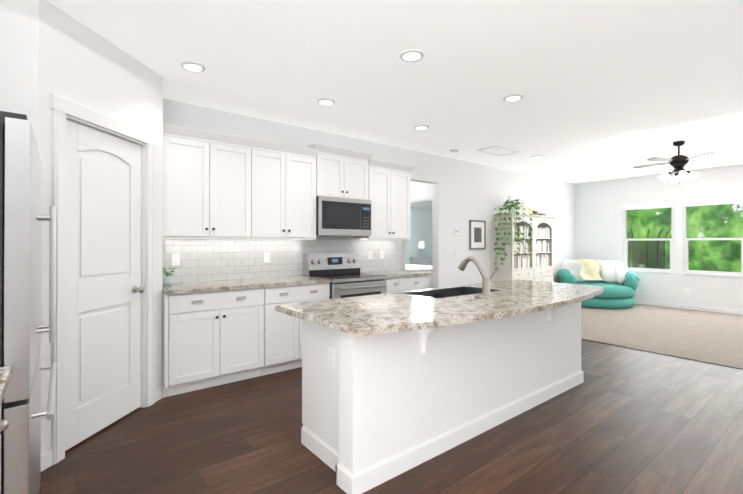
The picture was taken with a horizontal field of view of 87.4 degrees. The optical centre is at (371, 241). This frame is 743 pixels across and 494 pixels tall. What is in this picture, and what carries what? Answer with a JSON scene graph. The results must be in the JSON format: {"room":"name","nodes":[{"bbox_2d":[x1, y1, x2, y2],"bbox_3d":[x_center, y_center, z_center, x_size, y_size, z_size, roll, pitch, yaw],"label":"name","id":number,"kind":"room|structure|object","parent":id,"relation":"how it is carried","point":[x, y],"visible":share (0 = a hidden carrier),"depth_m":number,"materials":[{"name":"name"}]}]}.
{"room":"kitchen","nodes":[
{"label":"kitchen","id":0,"kind":"room"},
{"bbox_2d":[0,0,38,147],"bbox_3d":[-2.282,-0.046,1.995,0.870,2.740,0.100,0,0,-38],"label":"wall","id":1,"kind":"structure","parent":0,"point":[19,39],"depth_m":2.18,"materials":[{"name":"paint"}]},
{"bbox_2d":[38,0,162,453],"bbox_3d":[-1.898,-0.042,2.780,0.100,2.740,1.103,0,0,7],"label":"wall","id":2,"kind":"structure","parent":0,"point":[80,63],"depth_m":2.56,"materials":[{"name":"paint"}]},
{"bbox_2d":[41,94,162,471],"bbox_3d":[-1.884,0.228,2.783,0.126,2.200,1.113,0,0,7],"label":"door frame","id":3,"kind":"structure","parent":2,"relation":"attached to","point":[62,108],"depth_m":2.50,"materials":[{"name":"white wood"}]},
{"bbox_2d":[65,119,144,450],"bbox_3d":[-1.861,0.275,2.747,0.113,2.082,0.720,0,0,7],"label":"pantry door","id":4,"kind":"structure","parent":2,"relation":"in","point":[105,289],"depth_m":2.71,"materials":[{"name":"white wood"}]},
{"bbox_2d":[163,98,575,287],"bbox_3d":[0.705,-0.028,6.080,10.870,2.740,0.120,0,0,-38],"label":"wall","id":5,"kind":"structure","parent":0,"point":[464,192],"depth_m":6.54,"materials":[{"name":"paint"}]},
{"bbox_2d":[163,131,258,238],"bbox_3d":[-1.657,-0.510,3.903,0.915,0.935,0.347,0,0,-38],"label":"upper cabinet","id":6,"kind":"object","parent":5,"relation":"attached to","point":[219,186],"depth_m":3.76,"materials":[{"name":"white wood"}]},
{"bbox_2d":[162,236,398,282],"bbox_3d":[-0.859,0.191,4.754,3.228,0.510,0.009,0,0,-38],"label":"backsplash","id":7,"kind":"structure","parent":5,"relation":"attached to","point":[207,259],"depth_m":4.40,"materials":[{"name":"tile"}]},
{"bbox_2d":[172,254,179,265],"bbox_3d":[-1.951,0.182,3.875,0.070,0.115,0.008,0,0,-38],"label":"outlet","id":8,"kind":"object","parent":7,"relation":"attached to","point":[175,259],"visible":1,"depth_m":3.87,"materials":[{"name":"white plastic"}]},
{"bbox_2d":[264,252,269,261],"bbox_3d":[-1.203,0.185,4.470,0.070,0.115,0.008,0,0,-38],"label":"outlet","id":9,"kind":"object","parent":7,"relation":"attached to","point":[266,256],"visible":1,"depth_m":4.47,"materials":[{"name":"white plastic"}]},
{"bbox_2d":[380,251,383,258],"bbox_3d":[0.147,0.190,5.541,0.070,0.115,0.010,0,0,-38],"label":"outlet","id":10,"kind":"object","parent":7,"relation":"attached to","point":[381,254],"visible":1,"depth_m":5.54,"materials":[{"name":"white plastic"}]},
{"bbox_2d":[259,147,318,238],"bbox_3d":[-1.070,-0.508,4.370,0.832,0.935,0.347,0,0,-38],"label":"upper cabinet","id":11,"kind":"object","parent":5,"relation":"attached to","point":[288,180],"depth_m":4.27,"materials":[{"name":"white wood"}]},
{"bbox_2d":[307,151,370,199],"bbox_3d":[-0.442,-0.783,4.871,0.759,0.519,0.347,0,0,-38],"label":"upper cabinet","id":12,"kind":"object","parent":5,"relation":"attached to","point":[340,176],"depth_m":4.73,"materials":[{"name":"white wood"}]},
{"bbox_2d":[316,196,370,235],"bbox_3d":[-0.421,-0.293,4.843,0.756,0.450,0.413,0,0,-38],"label":"microwave","id":13,"kind":"object","parent":12,"relation":"attached to","point":[336,216],"visible":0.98,"depth_m":4.64,"materials":[{"name":"silver metal"}]},
{"bbox_2d":[353,163,410,238],"bbox_3d":[0.150,-0.504,5.339,0.742,0.935,0.347,0,0,-38],"label":"upper cabinet","id":14,"kind":"object","parent":5,"relation":"attached to","point":[390,186],"depth_m":5.20,"materials":[{"name":"white wood"}]},
{"bbox_2d":[469,220,485,249],"bbox_3d":[1.893,-0.114,6.932,0.450,0.520,0.022,0,0,-38],"label":"picture frame","id":15,"kind":"object","parent":5,"relation":"attached to","point":[477,234],"visible":0.96,"depth_m":6.92,"materials":[{"name":"brown wood"}]},
{"bbox_2d":[39,340,742,493],"bbox_3d":[3.003,1.379,3.181,10.870,0.100,7.510,0,0,-38],"label":"floor","id":16,"kind":"structure","parent":0,"point":[620,420],"depth_m":2.53,"materials":[{"name":"brown wood"}]},
{"bbox_2d":[0,366,11,493],"bbox_3d":[-1.362,0.859,0.831,0.859,0.920,0.418,0,0,-38],"label":"base cabinet","id":17,"kind":"object","parent":16,"relation":"on","point":[5,375],"depth_m":1.14,"materials":[{"name":"white wood"}]},
{"bbox_2d":[0,111,56,493],"bbox_3d":[-1.740,0.445,1.385,0.955,1.730,0.910,0,0,-38],"label":"fridge","id":18,"kind":"object","parent":16,"relation":"on","point":[22,328],"visible":1,"depth_m":1.28,"materials":[{"name":"silver metal"}]},
{"bbox_2d":[162,287,273,397],"bbox_3d":[-1.558,0.890,3.791,0.938,0.885,0.637,0,0,-38],"label":"base cabinet","id":19,"kind":"object","parent":16,"relation":"on","point":[217,332],"depth_m":3.51,"materials":[{"name":"white wood"}]},
{"bbox_2d":[162,275,329,294],"bbox_3d":[-1.277,0.430,3.991,1.625,0.035,0.658,0,0,-38],"label":"countertop","id":20,"kind":"structure","parent":19,"relation":"on","point":[285,281],"depth_m":3.80,"materials":[{"name":"beige stone"}]},
{"bbox_2d":[162,267,176,285],"bbox_3d":[-1.910,0.318,3.610,0.218,0.185,0.214,0,0,-38],"label":"potted plant","id":21,"kind":"object","parent":20,"relation":"on","point":[167,280],"visible":0.88,"depth_m":3.59,"materials":[{"name":"grey ceramic"}]},
{"bbox_2d":[274,283,329,372],"bbox_3d":[-0.972,0.892,4.257,0.814,0.885,0.637,0,0,-38],"label":"base cabinet","id":22,"kind":"object","parent":16,"relation":"on","point":[287,328],"depth_m":3.98,"materials":[{"name":"white wood"}]},
{"bbox_2d":[303,252,386,298],"bbox_3d":[-0.310,0.741,4.699,0.757,1.190,0.751,0,0,-38],"label":"range","id":23,"kind":"object","parent":16,"relation":"on","point":[341,271],"visible":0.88,"depth_m":4.67,"materials":[{"name":"silver metal"}]},
{"bbox_2d":[360,270,431,292],"bbox_3d":[0.284,0.878,5.234,0.827,0.920,0.670,0,0,-38],"label":"base cabinet","id":24,"kind":"object","parent":16,"relation":"on","point":[401,280],"visible":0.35,"depth_m":5.04,"materials":[{"name":"white wood"}]},
{"bbox_2d":[275,280,603,493],"bbox_3d":[0.813,0.885,2.938,2.816,0.885,1.049,0,0,-38],"label":"kitchen island","id":25,"kind":"object","parent":16,"relation":"on","point":[394,384],"depth_m":2.42,"materials":[{"name":"white wood"}]},
{"bbox_2d":[581,304,742,369],"bbox_3d":[5.556,1.332,5.210,4.110,0.012,7.270,0,0,-38],"label":"carpet floor","id":26,"kind":"structure","parent":16,"relation":"on","point":[715,338],"depth_m":5.73,"materials":[{"name":"beige carpet"}]},
{"bbox_2d":[494,213,535,281],"bbox_3d":[2.716,0.412,7.347,0.798,1.848,0.389,0,0,-38],"label":"bookcase","id":27,"kind":"object","parent":26,"relation":"on","point":[514,266],"visible":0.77,"depth_m":7.21,"materials":[{"name":"beige wood"}]},
{"bbox_2d":[494,196,532,269],"bbox_3d":[2.591,-0.147,7.137,0.709,1.373,0.523,0,0,-38],"label":"pothos","id":28,"kind":"object","parent":27,"relation":"on","point":[511,208],"visible":0.98,"depth_m":7.05,"materials":[{"name":"green plant"}]},
{"bbox_2d":[534,215,555,281],"bbox_3d":[3.344,0.414,7.846,0.798,1.848,0.389,0,0,-38],"label":"bookcase","id":29,"kind":"object","parent":26,"relation":"on","point":[543,246],"visible":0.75,"depth_m":7.77,"materials":[{"name":"beige wood"}]},
{"bbox_2d":[526,206,531,213],"bbox_3d":[3.062,-0.598,7.560,0.110,0.172,0.110,0,0,-38],"label":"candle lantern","id":30,"kind":"object","parent":29,"relation":"on","point":[528,211],"visible":0.73,"depth_m":7.51,"materials":[{"name":"beige"}]},
{"bbox_2d":[558,259,639,308],"bbox_3d":[4.800,0.859,8.278,1.438,0.961,1.489,0,0,-38],"label":"sofa","id":31,"kind":"object","parent":26,"relation":"on","point":[618,281],"visible":0.71,"depth_m":8.05,"materials":[{"name":"teal fabric"}]},
{"bbox_2d":[47,0,742,208],"bbox_3d":[1.883,-1.445,6.717,13.500,0.100,14.420,0,0,-38],"label":"ceiling","id":32,"kind":"structure","parent":0,"point":[613,89],"depth_m":3.21,"materials":[{"name":"paint"}]},
{"bbox_2d":[180,61,205,71],"bbox_3d":[-1.438,-1.403,3.132,0.190,0.014,0.190,0,0,-38],"label":"recessed light","id":33,"kind":"object","parent":32,"relation":"in","point":[192,66],"visible":1,"depth_m":3.11,"materials":[{"name":"white plastic"}]},
{"bbox_2d":[316,98,334,105],"bbox_3d":[-0.459,-1.400,3.910,0.190,0.014,0.190,0,0,-38],"label":"recessed light","id":34,"kind":"object","parent":32,"relation":"in","point":[325,101],"visible":0.98,"depth_m":3.88,"materials":[{"name":"white plastic"}]},
{"bbox_2d":[399,49,423,61],"bbox_3d":[0.306,-1.404,2.947,0.190,0.014,0.190,0,0,-38],"label":"recessed light","id":35,"kind":"object","parent":32,"relation":"in","point":[412,55],"visible":0.98,"depth_m":2.93,"materials":[{"name":"white plastic"}]},
{"bbox_2d":[414,125,428,129],"bbox_3d":[0.615,-1.396,4.776,0.190,0.014,0.190,0,0,-38],"label":"recessed light","id":36,"kind":"object","parent":32,"relation":"in","point":[421,127],"visible":1,"depth_m":4.75,"materials":[{"name":"white plastic"}]},
{"bbox_2d":[450,149,458,152],"bbox_3d":[1.269,-1.381,5.947,0.136,0.034,0.136,0,0,-38],"label":"smoke detector","id":37,"kind":"object","parent":32,"relation":"attached to","point":[454,150],"visible":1,"depth_m":5.91,"materials":[{"name":"white plastic"}]},
{"bbox_2d":[476,145,519,155],"bbox_3d":[1.958,-1.390,5.996,0.620,0.015,0.360,0,0,-38],"label":"ceiling vent","id":38,"kind":"object","parent":32,"relation":"in","point":[497,150],"visible":1,"depth_m":5.98,"materials":[{"name":"white metal"}]},
{"bbox_2d":[503,94,523,101],"bbox_3d":[1.387,-1.401,3.805,0.190,0.014,0.190,0,0,-38],"label":"recessed light","id":39,"kind":"object","parent":32,"relation":"in","point":[512,97],"visible":0.94,"depth_m":3.78,"materials":[{"name":"white plastic"}]},
{"bbox_2d":[633,141,729,183],"bbox_3d":[4.314,-1.105,5.519,1.096,0.590,1.066,0,0,-38],"label":"ceiling fan","id":40,"kind":"object","parent":32,"relation":"hanging from","point":[678,162],"visible":1,"depth_m":5.42,"materials":[{"name":"brown metal"}]},
{"bbox_2d":[405,207,431,263],"bbox_3d":[-0.203,0.008,14.198,7.450,2.740,0.100,0,0,-38],"label":"wall","id":41,"kind":"structure","parent":0,"point":[421,224],"depth_m":15.86,"materials":[{"name":"blue paint"}]},
{"bbox_2d":[411,181,432,197],"bbox_3d":[0.835,-0.024,7.001,0.120,2.740,1.160,0,0,-38],"label":"wall","id":42,"kind":"structure","parent":0,"point":[420,189],"depth_m":6.87,"materials":[{"name":"paint"}]},
{"bbox_2d":[401,195,432,287],"bbox_3d":[0.833,0.284,6.986,0.140,2.125,0.970,0,0,-38],"label":"door frame","id":43,"kind":"structure","parent":42,"relation":"attached to","point":[424,199],"depth_m":6.91,"materials":[{"name":"white wood"}]},
{"bbox_2d":[575,164,742,309],"bbox_3d":[7.212,-0.026,6.531,0.120,2.740,7.510,0,0,-38],"label":"wall","id":44,"kind":"structure","parent":0,"point":[599,220],"depth_m":8.02,"materials":[{"name":"paint"}]},
{"bbox_2d":[623,201,674,273],"bbox_3d":[5.841,-0.083,8.223,0.122,1.470,0.954,0,0,-38],"label":"window","id":45,"kind":"structure","parent":44,"relation":"in","point":[663,205],"depth_m":8.20,"materials":[{"name":"glass"},{"name":"painted wood"}]},
{"bbox_2d":[635,300,742,314],"bbox_3d":[7.148,1.297,6.494,0.017,0.095,7.240,0,0,-38],"label":"baseboard","id":46,"kind":"structure","parent":44,"relation":"attached to","point":[709,309],"depth_m":7.59,"materials":[{"name":"white wood"}]},
{"bbox_2d":[681,196,742,276],"bbox_3d":[6.500,-0.087,7.393,0.122,1.470,0.960,0,0,-38],"label":"window","id":47,"kind":"structure","parent":44,"relation":"in","point":[722,201],"depth_m":7.44,"materials":[{"name":"glass"},{"name":"painted wood"}]},
{"bbox_3d":[1.916,1.416,11.526,7.450,0.100,6.910,0,0,-38],"label":"floor","id":48,"kind":"structure","parent":0,"visible":0},
{"bbox_2d":[406,264,431,288],"bbox_3d":[0.872,0.687,10.553,1.740,1.349,2.300,0,0,-38],"label":"bed","id":49,"kind":"object","parent":48,"relation":"on","point":[421,268],"depth_m":9.56,"materials":[{"name":"grey fabric"}]},
{"bbox_2d":[410,257,431,265],"bbox_3d":[2.000,1.018,15.481,0.740,0.729,0.615,0,0,-38],"label":"nightstand","id":50,"kind":"object","parent":48,"relation":"on","point":[421,261],"visible":0.35,"depth_m":15.25,"materials":[{"name":"grey"}]},
{"bbox_2d":[418,241,424,257],"bbox_3d":[1.992,0.328,15.493,0.260,0.649,0.256,0,0,-38],"label":"lamp","id":51,"kind":"object","parent":50,"relation":"on","point":[421,244],"visible":1,"depth_m":15.41,"materials":[{"name":"silver metal"}]},
{"label":"outside","id":52,"kind":"structure","parent":0,"visible":0},
{"bbox_2d":[627,203,742,271],"bbox_3d":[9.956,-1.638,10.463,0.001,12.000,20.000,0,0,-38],"label":"trees","id":53,"kind":"object","parent":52,"point":[697,218],"depth_m":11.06,"materials":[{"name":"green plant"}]},
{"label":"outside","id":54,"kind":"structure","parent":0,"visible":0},
{"bbox_2d":[627,228,670,268],"bbox_3d":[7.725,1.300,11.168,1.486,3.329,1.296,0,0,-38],"label":"trampoline","id":55,"kind":"object","parent":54,"point":[640,261],"depth_m":10.70,"materials":[{"name":"black plastic"}]}
]}

